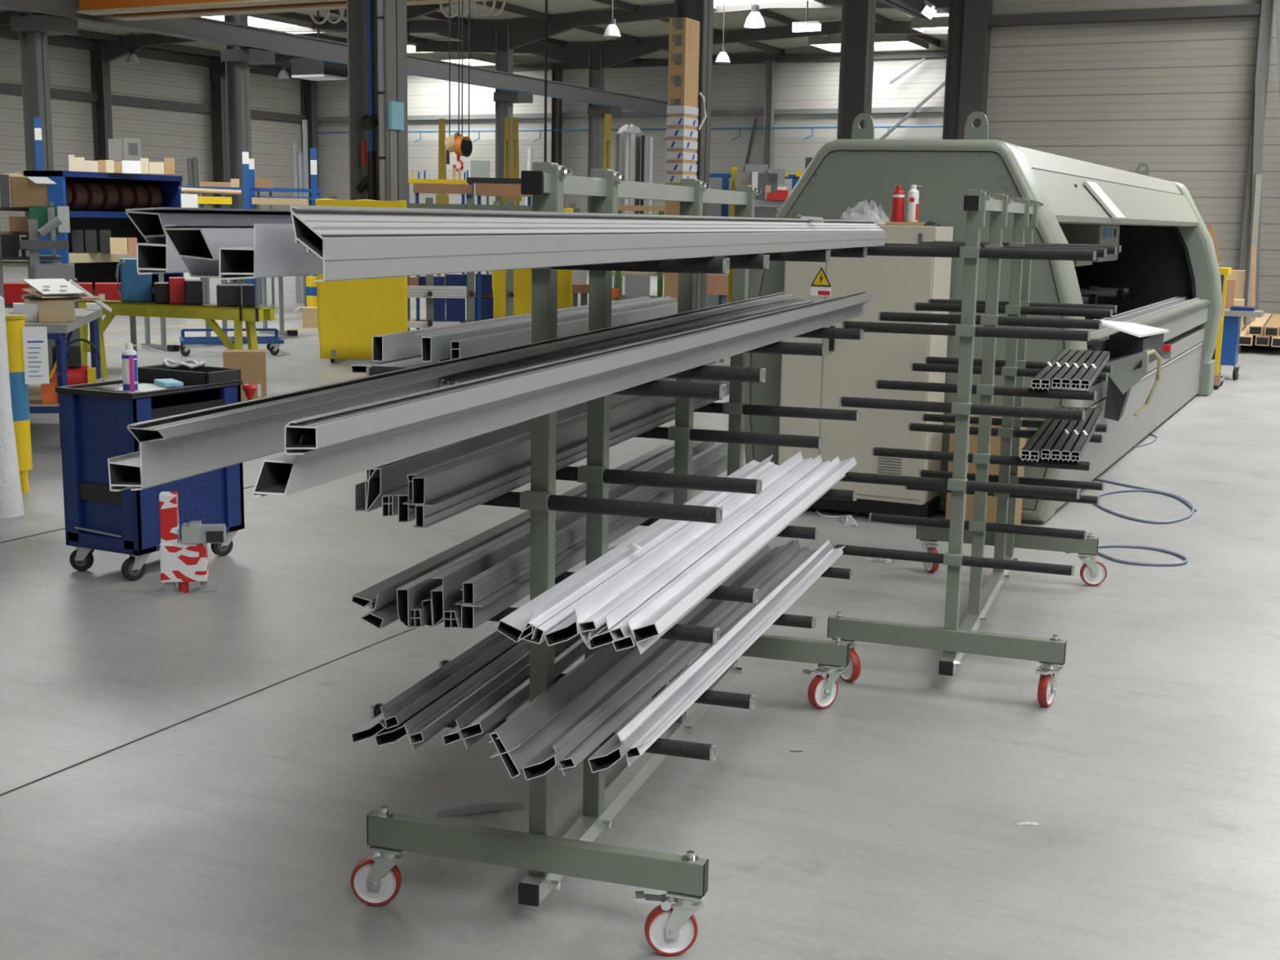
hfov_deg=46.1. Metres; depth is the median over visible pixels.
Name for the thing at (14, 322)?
post
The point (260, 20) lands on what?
window
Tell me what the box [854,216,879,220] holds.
paper
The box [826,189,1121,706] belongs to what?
trolley
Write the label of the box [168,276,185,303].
red welder
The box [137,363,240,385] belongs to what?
tray
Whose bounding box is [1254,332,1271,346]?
carton
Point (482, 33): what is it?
overhead crane beam
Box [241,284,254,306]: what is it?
case
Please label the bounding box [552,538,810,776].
metal profile
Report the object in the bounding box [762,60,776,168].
steel column
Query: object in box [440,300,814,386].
metal profile
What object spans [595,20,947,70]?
trim
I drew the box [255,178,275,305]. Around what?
carton
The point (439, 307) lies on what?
bin
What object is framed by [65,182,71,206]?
coil
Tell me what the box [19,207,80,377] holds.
drill
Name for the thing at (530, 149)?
white lath
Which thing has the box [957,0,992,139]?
steel column
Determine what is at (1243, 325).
carton
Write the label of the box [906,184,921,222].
spray can
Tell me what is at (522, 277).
sheet
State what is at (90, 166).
carton
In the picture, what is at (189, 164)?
bar
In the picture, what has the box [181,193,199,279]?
board
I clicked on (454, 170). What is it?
bottle
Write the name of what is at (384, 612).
metal profile
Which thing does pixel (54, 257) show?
storage shelf
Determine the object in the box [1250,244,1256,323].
wooden plank
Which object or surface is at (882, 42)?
window
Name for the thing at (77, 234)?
storage bin
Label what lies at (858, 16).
steel column
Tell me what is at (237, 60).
steel column
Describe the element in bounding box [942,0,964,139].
steel column
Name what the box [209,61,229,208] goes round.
steel column
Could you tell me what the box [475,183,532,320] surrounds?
worktable
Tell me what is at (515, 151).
frame
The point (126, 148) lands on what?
control box
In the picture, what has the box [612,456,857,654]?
metal profile
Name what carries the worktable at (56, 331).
on the floor
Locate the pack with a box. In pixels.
[466,177,520,198]
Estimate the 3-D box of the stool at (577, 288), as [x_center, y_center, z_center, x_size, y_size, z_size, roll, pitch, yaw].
[-0.780,-2.129,19.661,0.224,0.857,0.300,1,10,-2]
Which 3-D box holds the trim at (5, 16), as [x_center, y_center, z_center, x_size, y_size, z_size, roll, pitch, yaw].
[-14.345,-13.545,43.944,16.900,1.270,0.180,6,11,26]
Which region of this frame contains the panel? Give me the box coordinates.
[315,198,408,358]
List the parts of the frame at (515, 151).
rail, plate, plate, rail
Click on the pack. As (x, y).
(470, 180)
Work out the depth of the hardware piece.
7.02 m
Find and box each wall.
[0,26,302,239]
[316,40,946,214]
[986,0,1279,316]
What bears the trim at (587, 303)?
on the floor
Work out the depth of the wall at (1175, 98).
26.78 m
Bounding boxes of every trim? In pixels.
[0,8,346,27]
[0,27,306,79]
[0,82,306,122]
[0,485,254,542]
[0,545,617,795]
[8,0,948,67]
[88,288,663,333]
[104,302,588,346]
[209,40,595,80]
[315,124,942,142]
[317,106,943,121]
[346,49,946,75]
[406,2,458,22]
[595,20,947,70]
[742,117,758,172]
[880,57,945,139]
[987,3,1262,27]
[1239,0,1275,321]
[1252,0,1279,318]
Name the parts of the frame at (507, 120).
rail, plate, plate, rail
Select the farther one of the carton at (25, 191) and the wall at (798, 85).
the wall at (798, 85)
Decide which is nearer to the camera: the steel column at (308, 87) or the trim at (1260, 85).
the trim at (1260, 85)
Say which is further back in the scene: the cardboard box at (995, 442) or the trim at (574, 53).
the trim at (574, 53)
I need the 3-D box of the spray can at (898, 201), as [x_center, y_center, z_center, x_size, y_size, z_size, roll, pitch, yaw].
[1.453,-1.554,8.455,0.068,0.200,0.066,6,11,26]
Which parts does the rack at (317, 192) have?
cross rail, shelf rail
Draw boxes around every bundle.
[407,285,467,297]
[408,321,459,328]
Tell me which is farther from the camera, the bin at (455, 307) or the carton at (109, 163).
the carton at (109, 163)
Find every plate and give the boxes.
[21,288,84,297]
[21,294,84,297]
[22,278,84,294]
[22,296,81,299]
[24,297,78,301]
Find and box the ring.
[791,212,800,218]
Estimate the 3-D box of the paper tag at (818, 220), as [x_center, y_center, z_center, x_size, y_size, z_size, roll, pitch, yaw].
[0.492,-0.742,4.284,0.070,0.018,0.012,8,12,37]
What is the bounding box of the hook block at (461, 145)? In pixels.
[444,0,472,172]
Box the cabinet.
[777,225,953,505]
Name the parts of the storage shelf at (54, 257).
shelf item, shelf item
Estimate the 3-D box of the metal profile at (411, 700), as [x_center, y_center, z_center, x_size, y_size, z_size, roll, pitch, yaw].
[-0.235,0.361,4.425,0.048,0.051,2.220,4,10,17]
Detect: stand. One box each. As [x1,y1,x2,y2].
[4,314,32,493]
[154,491,226,595]
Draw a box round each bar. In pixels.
[186,158,194,194]
[191,156,202,279]
[292,142,301,302]
[297,151,304,302]
[302,120,311,275]
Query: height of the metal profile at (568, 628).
0.064 m
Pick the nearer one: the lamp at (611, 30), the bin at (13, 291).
the bin at (13, 291)
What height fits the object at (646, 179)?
2.830 m
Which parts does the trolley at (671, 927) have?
plate, support arm, support arm, support arm, support arm, support arm, post, support arm, support arm, post, rail, support arm, support arm, rail, support arm, support arm, support arm, support arm, support arm, post, plate, support arm, support arm, support arm, support arm, support arm, post, support arm, support arm, support arm, support arm, support arm, support arm, support arm, support arm, plate, support arm, support arm, support arm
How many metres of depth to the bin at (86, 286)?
16.01 m
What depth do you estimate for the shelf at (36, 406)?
10.75 m
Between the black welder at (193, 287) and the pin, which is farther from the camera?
the black welder at (193, 287)
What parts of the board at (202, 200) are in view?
leg, leg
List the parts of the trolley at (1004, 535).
plate, support arm, support arm, support arm, support arm, support arm, support arm, support arm, support arm, plate, support arm, support arm, support arm, support arm, support arm, support arm, support arm, support arm, support arm, post, support arm, support arm, support arm, rail, post, rail, post, support arm, post, support arm, support arm, support arm, support arm, support arm, support arm, support arm, support arm, plate, support arm, support arm, support arm, support arm, support arm, support arm, support arm, support arm, support arm, support arm, support arm, plate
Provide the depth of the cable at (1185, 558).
7.89 m
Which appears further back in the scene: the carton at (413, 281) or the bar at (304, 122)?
the bar at (304, 122)
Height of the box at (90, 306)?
0.048 m
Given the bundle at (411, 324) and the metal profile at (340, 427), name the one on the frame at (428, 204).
the bundle at (411, 324)
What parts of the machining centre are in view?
sill, panel, frame, leg, spindle plate, flap handle, panel, guide rail, rail, frame, frame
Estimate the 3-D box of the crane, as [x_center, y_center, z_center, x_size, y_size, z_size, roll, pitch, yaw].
[-3.929,-9.246,27.119,16.350,1.582,3.200,6,11,26]
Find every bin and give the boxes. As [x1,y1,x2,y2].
[3,282,29,303]
[71,229,84,253]
[77,282,93,296]
[84,229,97,253]
[94,282,121,300]
[99,229,111,253]
[419,275,444,285]
[433,297,445,321]
[444,273,466,286]
[445,297,465,322]
[475,273,493,294]
[475,297,493,320]
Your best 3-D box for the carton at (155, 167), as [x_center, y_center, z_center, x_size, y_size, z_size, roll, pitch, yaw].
[-8.035,-5.184,24.992,0.231,0.192,0.300,-2,10,-17]
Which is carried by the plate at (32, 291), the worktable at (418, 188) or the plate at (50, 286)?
the plate at (50, 286)
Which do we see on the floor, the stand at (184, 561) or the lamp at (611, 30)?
the stand at (184, 561)
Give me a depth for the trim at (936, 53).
54.17 m
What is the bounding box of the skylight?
[502,0,949,51]
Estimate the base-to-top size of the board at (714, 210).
2.310 m
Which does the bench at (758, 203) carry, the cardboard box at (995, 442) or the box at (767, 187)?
the box at (767, 187)
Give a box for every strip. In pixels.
[68,279,111,312]
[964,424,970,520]
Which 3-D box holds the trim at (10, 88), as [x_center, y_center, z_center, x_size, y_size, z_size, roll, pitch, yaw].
[-27.740,-10.709,36.081,0.220,0.300,62.400,6,11,26]
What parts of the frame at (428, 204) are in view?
post, post, support arm, support arm, rail, post, support arm, support arm, post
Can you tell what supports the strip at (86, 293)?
on the worktable at (56, 331)
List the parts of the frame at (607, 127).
rail, plate, rail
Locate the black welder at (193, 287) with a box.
[185,279,203,304]
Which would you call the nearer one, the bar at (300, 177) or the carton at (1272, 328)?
the carton at (1272, 328)
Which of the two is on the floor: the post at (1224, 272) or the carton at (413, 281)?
the post at (1224, 272)
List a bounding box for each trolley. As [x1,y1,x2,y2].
[350,162,867,955]
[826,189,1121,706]
[1218,306,1264,380]
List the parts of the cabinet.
door, sign plate, door handle, door, type plate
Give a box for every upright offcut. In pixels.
[410,170,413,178]
[457,168,461,179]
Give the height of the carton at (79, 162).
0.233 m
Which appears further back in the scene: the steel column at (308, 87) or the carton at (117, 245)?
the steel column at (308, 87)
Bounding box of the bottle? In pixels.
[452,168,456,179]
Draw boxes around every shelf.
[0,201,61,302]
[29,379,104,413]
[79,481,122,504]
[409,294,493,323]
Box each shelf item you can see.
[0,174,10,207]
[18,248,30,256]
[21,236,29,256]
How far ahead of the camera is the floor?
4.82 m
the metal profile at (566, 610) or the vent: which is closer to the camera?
the metal profile at (566, 610)
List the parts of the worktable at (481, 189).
leg, leg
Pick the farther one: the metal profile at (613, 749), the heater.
the heater
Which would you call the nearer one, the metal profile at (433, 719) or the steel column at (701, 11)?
the metal profile at (433, 719)
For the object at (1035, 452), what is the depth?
6.18 m
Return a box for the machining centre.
[743,111,1222,524]
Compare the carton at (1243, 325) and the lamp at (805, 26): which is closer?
the carton at (1243, 325)
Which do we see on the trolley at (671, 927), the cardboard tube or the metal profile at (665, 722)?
the metal profile at (665, 722)
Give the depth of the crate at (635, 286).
18.81 m
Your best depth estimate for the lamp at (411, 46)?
46.49 m
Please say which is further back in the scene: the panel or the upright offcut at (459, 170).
the upright offcut at (459, 170)
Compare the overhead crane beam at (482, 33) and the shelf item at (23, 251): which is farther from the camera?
the overhead crane beam at (482, 33)
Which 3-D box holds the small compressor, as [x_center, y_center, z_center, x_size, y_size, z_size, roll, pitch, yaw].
[-4.267,-0.858,11.328,0.386,0.418,0.218,-3,11,-20]
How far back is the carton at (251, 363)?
12.81 m
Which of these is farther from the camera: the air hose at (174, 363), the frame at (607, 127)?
the frame at (607, 127)
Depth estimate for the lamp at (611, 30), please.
36.84 m
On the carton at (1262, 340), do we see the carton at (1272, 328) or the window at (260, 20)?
the carton at (1272, 328)
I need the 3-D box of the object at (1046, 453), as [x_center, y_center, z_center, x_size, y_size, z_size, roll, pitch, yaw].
[1.858,-0.217,6.623,0.034,0.042,1.530,5,10,20]
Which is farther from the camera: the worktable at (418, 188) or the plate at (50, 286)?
the worktable at (418, 188)
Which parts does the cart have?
panel, perforated panel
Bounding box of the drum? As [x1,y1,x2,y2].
[306,275,317,306]
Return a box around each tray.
[54,379,243,399]
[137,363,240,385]
[1223,308,1264,317]
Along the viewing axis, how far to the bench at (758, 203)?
19.25 m
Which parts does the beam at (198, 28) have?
power rail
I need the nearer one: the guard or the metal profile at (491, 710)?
the metal profile at (491, 710)
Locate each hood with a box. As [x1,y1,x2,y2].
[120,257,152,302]
[1017,146,1199,226]
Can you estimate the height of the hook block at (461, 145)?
3.981 m
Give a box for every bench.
[78,299,275,377]
[408,178,466,319]
[747,200,785,298]
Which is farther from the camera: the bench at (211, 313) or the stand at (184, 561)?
the bench at (211, 313)
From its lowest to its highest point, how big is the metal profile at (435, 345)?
0.068 m
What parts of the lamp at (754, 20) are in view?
lamp shade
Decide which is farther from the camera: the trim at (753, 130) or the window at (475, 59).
the window at (475, 59)
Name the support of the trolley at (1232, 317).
on the floor
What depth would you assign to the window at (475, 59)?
57.01 m
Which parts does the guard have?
post, rail, post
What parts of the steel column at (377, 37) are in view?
valve handle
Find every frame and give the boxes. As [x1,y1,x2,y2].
[328,195,532,363]
[435,118,448,303]
[493,201,579,306]
[501,117,511,204]
[511,117,521,205]
[603,113,611,168]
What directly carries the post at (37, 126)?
on the floor
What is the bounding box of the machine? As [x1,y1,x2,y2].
[734,164,785,209]
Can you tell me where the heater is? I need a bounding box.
[290,10,346,80]
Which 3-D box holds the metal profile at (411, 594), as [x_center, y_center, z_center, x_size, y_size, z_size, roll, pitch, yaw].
[-0.167,0.092,4.502,0.030,0.090,2.450,4,10,17]
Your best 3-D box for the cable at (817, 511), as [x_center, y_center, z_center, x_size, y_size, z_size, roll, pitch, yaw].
[1.177,0.192,8.966,0.244,0.010,0.325,6,11,26]
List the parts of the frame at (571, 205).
post, rail, post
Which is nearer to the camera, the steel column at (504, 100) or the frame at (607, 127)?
the frame at (607, 127)
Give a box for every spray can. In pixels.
[121,342,163,393]
[891,185,904,222]
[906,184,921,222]
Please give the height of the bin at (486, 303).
0.344 m
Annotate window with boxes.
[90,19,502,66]
[204,13,317,34]
[407,52,495,66]
[713,0,824,8]
[808,34,928,52]
[911,16,948,35]
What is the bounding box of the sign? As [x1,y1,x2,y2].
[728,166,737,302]
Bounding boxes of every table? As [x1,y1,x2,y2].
[4,303,137,367]
[141,273,297,351]
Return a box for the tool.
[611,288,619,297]
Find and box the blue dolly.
[179,328,284,355]
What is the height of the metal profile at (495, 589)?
0.109 m
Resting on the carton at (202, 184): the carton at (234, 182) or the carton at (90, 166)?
the carton at (234, 182)
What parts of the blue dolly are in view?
dolly frame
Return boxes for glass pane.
[471,160,489,274]
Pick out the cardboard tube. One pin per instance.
(194, 190)
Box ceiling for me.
[0,0,948,69]
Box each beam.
[0,0,667,115]
[877,0,933,18]
[1240,340,1279,350]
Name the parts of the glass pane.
leg, leg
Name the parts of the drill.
arm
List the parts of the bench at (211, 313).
leg, leg, leg, leg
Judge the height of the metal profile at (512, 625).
0.047 m
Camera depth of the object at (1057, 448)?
6.18 m
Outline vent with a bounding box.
[872,446,906,475]
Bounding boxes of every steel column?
[10,11,78,170]
[91,44,112,160]
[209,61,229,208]
[220,14,275,284]
[301,80,318,205]
[346,0,409,330]
[490,25,533,271]
[551,66,562,165]
[586,46,622,213]
[673,0,715,364]
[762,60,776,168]
[836,0,875,139]
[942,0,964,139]
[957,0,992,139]
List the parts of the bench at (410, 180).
leg, leg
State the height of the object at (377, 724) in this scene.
0.059 m
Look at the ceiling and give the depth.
47.46 m
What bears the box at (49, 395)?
on the worktable at (56, 331)
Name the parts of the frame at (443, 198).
rail, plate, plate, rail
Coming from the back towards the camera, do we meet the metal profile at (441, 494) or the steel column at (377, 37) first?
the steel column at (377, 37)
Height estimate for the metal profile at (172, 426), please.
0.028 m
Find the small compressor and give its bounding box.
[48,338,100,385]
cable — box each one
[543,0,547,162]
[816,508,857,517]
[1065,544,1187,566]
[1093,478,1196,524]
[1133,433,1157,448]
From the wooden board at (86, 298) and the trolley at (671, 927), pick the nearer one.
the trolley at (671, 927)
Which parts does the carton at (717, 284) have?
leg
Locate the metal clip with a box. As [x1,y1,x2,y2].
[924,221,940,226]
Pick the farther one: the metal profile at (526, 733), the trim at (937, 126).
the trim at (937, 126)
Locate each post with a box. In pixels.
[33,117,43,170]
[242,150,252,284]
[248,158,256,306]
[310,147,317,275]
[663,17,706,302]
[1211,266,1231,389]
[1244,174,1262,326]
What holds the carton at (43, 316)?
on the worktable at (56, 331)
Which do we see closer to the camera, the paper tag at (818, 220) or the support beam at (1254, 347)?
the paper tag at (818, 220)
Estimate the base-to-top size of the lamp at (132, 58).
1.011 m
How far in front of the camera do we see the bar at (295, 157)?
28.64 m
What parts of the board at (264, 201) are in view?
leg, leg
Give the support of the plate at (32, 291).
on the plate at (31, 295)
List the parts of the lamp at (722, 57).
lamp shade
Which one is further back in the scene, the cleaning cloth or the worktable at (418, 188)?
the worktable at (418, 188)
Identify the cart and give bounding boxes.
[54,363,244,580]
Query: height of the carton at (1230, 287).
0.989 m
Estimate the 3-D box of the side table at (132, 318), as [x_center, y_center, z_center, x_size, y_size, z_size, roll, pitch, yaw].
[-6.247,-1.576,16.327,1.500,0.716,0.600,-3,11,-21]
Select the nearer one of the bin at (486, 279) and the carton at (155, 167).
the bin at (486, 279)
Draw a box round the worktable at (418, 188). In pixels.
[413,183,471,329]
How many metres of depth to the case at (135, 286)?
15.02 m
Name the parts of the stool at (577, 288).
leg, leg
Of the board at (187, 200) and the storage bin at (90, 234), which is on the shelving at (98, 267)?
the storage bin at (90, 234)
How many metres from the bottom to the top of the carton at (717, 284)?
1.065 m
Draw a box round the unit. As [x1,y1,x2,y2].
[153,281,169,303]
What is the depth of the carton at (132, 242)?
24.29 m
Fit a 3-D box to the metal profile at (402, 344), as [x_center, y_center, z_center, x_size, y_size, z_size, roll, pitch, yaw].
[-0.306,-0.493,4.688,0.031,0.063,2.200,4,10,17]
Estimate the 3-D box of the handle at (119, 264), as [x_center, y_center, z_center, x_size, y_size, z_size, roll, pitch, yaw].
[-5.170,-1.993,14.988,0.154,0.403,0.049,8,12,37]
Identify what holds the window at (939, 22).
attached to the ceiling
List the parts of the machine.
control panel, panel, motor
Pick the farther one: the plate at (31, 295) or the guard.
the guard
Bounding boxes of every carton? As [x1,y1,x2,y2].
[3,172,56,207]
[38,311,66,322]
[68,154,75,171]
[74,157,84,171]
[84,160,97,172]
[97,160,106,172]
[106,160,114,173]
[109,237,128,254]
[113,161,121,173]
[121,160,141,173]
[128,237,137,254]
[140,157,149,173]
[149,161,164,174]
[164,157,174,174]
[200,181,239,284]
[222,349,266,401]
[230,178,239,186]
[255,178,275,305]
[293,306,317,328]
[408,276,418,285]
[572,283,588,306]
[706,273,728,362]
[1205,222,1222,262]
[1224,279,1235,309]
[1226,270,1245,298]
[1233,298,1244,351]
[1239,324,1255,345]
[1241,321,1245,331]
[1248,313,1271,335]
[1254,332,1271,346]
[1264,314,1279,336]
[1271,333,1279,346]
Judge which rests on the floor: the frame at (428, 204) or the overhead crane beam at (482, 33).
the frame at (428, 204)
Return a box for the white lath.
[525,147,533,205]
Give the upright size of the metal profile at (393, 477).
0.098 m
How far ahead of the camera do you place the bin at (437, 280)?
21.09 m
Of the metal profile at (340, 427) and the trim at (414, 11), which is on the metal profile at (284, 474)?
the metal profile at (340, 427)
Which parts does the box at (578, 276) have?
leg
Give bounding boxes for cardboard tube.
[181,187,241,195]
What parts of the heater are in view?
casing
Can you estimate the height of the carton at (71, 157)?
0.272 m
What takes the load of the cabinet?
on the machining centre
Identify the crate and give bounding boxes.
[29,205,70,232]
[625,275,649,297]
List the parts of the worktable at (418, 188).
leg, leg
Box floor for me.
[0,259,1279,959]
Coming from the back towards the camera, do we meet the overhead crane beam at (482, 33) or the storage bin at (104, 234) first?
the overhead crane beam at (482, 33)
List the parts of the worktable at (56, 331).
leg, edge frame, leg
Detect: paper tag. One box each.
[626,542,646,551]
[800,216,823,222]
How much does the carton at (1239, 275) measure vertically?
1.104 m
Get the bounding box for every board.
[21,296,99,300]
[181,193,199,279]
[197,195,232,303]
[251,197,307,306]
[706,178,731,307]
[885,222,926,225]
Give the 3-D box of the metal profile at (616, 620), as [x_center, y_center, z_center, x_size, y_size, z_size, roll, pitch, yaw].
[0.295,0.136,4.340,0.085,0.075,2.430,4,10,17]
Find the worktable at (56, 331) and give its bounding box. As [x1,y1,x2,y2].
[4,307,104,448]
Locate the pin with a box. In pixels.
[790,747,803,751]
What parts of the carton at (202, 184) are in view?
leg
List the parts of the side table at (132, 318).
leg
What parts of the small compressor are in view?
motor, tank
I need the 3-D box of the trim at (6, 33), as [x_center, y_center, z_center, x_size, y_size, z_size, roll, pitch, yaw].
[-27.696,-12.431,35.776,0.250,0.300,62.400,6,11,26]
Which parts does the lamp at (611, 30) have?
lamp shade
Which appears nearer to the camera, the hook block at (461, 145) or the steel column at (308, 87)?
the hook block at (461, 145)
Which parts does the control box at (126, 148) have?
casing, screen frame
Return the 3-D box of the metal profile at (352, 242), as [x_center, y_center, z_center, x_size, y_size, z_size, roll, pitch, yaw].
[0.230,-0.571,3.514,0.048,0.087,3.820,4,10,18]
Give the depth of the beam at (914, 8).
26.81 m
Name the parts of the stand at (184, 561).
foot plate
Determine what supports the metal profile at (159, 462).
on the trolley at (671, 927)
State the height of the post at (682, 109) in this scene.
3.893 m
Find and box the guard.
[709,170,802,305]
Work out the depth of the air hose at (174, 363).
7.42 m
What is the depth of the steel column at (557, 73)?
58.20 m
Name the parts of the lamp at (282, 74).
lamp shade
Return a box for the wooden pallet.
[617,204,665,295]
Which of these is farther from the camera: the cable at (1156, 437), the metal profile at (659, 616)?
the cable at (1156, 437)
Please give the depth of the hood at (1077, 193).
10.91 m
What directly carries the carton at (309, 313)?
on the floor
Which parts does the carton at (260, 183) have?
leg, leg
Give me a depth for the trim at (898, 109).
56.38 m
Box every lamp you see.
[126,31,139,63]
[277,53,289,79]
[407,21,415,51]
[603,0,620,37]
[715,2,730,63]
[743,0,764,27]
[791,0,821,31]
[921,0,936,18]
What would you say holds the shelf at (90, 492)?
attached to the cart
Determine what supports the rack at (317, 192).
on the floor
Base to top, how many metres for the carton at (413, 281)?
0.229 m
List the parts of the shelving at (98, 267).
panel, wire coil, wire coil, panel, panel, wire coil, wire coil, wire coil, wire coil, panel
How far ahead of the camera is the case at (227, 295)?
14.58 m
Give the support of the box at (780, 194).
on the bench at (758, 203)
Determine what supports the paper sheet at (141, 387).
on the cart
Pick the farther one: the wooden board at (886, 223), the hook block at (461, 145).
the hook block at (461, 145)
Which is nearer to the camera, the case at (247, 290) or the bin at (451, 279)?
the case at (247, 290)
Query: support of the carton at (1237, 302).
on the floor
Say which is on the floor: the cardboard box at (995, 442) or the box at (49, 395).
the cardboard box at (995, 442)
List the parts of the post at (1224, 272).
blue panel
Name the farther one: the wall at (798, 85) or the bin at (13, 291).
the wall at (798, 85)
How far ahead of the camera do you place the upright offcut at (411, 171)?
23.37 m
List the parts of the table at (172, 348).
leg, leg, leg, leg, leg, leg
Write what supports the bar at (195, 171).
on the floor
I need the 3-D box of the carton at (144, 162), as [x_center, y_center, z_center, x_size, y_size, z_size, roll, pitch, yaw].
[-8.214,-5.207,24.930,0.126,0.252,0.300,-2,10,-18]
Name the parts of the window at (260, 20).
frame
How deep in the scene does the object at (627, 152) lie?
20.56 m
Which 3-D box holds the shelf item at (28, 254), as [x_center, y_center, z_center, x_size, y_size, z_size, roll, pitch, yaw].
[-5.816,-2.151,14.239,0.128,0.060,0.250,-3,11,-22]
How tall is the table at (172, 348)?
1.045 m
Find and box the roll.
[0,295,24,518]
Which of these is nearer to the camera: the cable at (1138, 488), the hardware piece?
the hardware piece
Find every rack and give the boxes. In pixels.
[178,186,321,284]
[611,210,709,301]
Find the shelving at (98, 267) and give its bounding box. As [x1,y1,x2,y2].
[23,170,182,302]
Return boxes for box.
[13,302,37,321]
[40,377,58,403]
[86,302,101,310]
[107,137,141,173]
[572,270,586,306]
[764,185,770,199]
[766,192,774,199]
[775,190,787,199]
[777,186,786,190]
[945,414,1027,524]
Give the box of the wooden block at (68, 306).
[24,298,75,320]
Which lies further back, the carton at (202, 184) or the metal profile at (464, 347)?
the carton at (202, 184)
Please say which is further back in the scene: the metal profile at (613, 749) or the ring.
the ring
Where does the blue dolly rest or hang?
on the floor
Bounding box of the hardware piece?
[78,386,119,391]
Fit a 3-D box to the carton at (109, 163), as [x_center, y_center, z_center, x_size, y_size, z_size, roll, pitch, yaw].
[-8.729,-5.163,24.763,0.124,0.204,0.300,-2,10,-19]
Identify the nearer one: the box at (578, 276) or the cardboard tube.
the box at (578, 276)
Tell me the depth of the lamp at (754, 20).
39.30 m
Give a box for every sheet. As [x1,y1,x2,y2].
[22,326,49,384]
[115,383,173,391]
[492,208,573,318]
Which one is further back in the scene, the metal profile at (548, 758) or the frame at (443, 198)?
the frame at (443, 198)
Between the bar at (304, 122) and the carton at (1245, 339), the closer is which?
the carton at (1245, 339)
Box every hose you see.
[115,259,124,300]
[162,358,205,368]
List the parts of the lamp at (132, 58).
lamp shade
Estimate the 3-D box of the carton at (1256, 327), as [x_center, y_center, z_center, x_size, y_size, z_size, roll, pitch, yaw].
[9.357,-2.360,22.665,0.180,0.130,3.601,5,11,24]
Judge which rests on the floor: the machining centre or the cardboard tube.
the machining centre
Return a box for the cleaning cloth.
[154,378,183,387]
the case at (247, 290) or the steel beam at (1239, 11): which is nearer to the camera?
the case at (247, 290)
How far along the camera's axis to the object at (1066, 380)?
6.21 m
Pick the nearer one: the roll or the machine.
the roll
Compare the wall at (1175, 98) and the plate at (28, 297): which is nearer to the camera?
the plate at (28, 297)
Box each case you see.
[216,284,241,306]
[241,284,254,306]
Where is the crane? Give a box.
[75,0,506,24]
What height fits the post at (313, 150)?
2.810 m
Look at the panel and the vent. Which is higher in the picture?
the panel
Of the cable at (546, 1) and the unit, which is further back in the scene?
the cable at (546, 1)

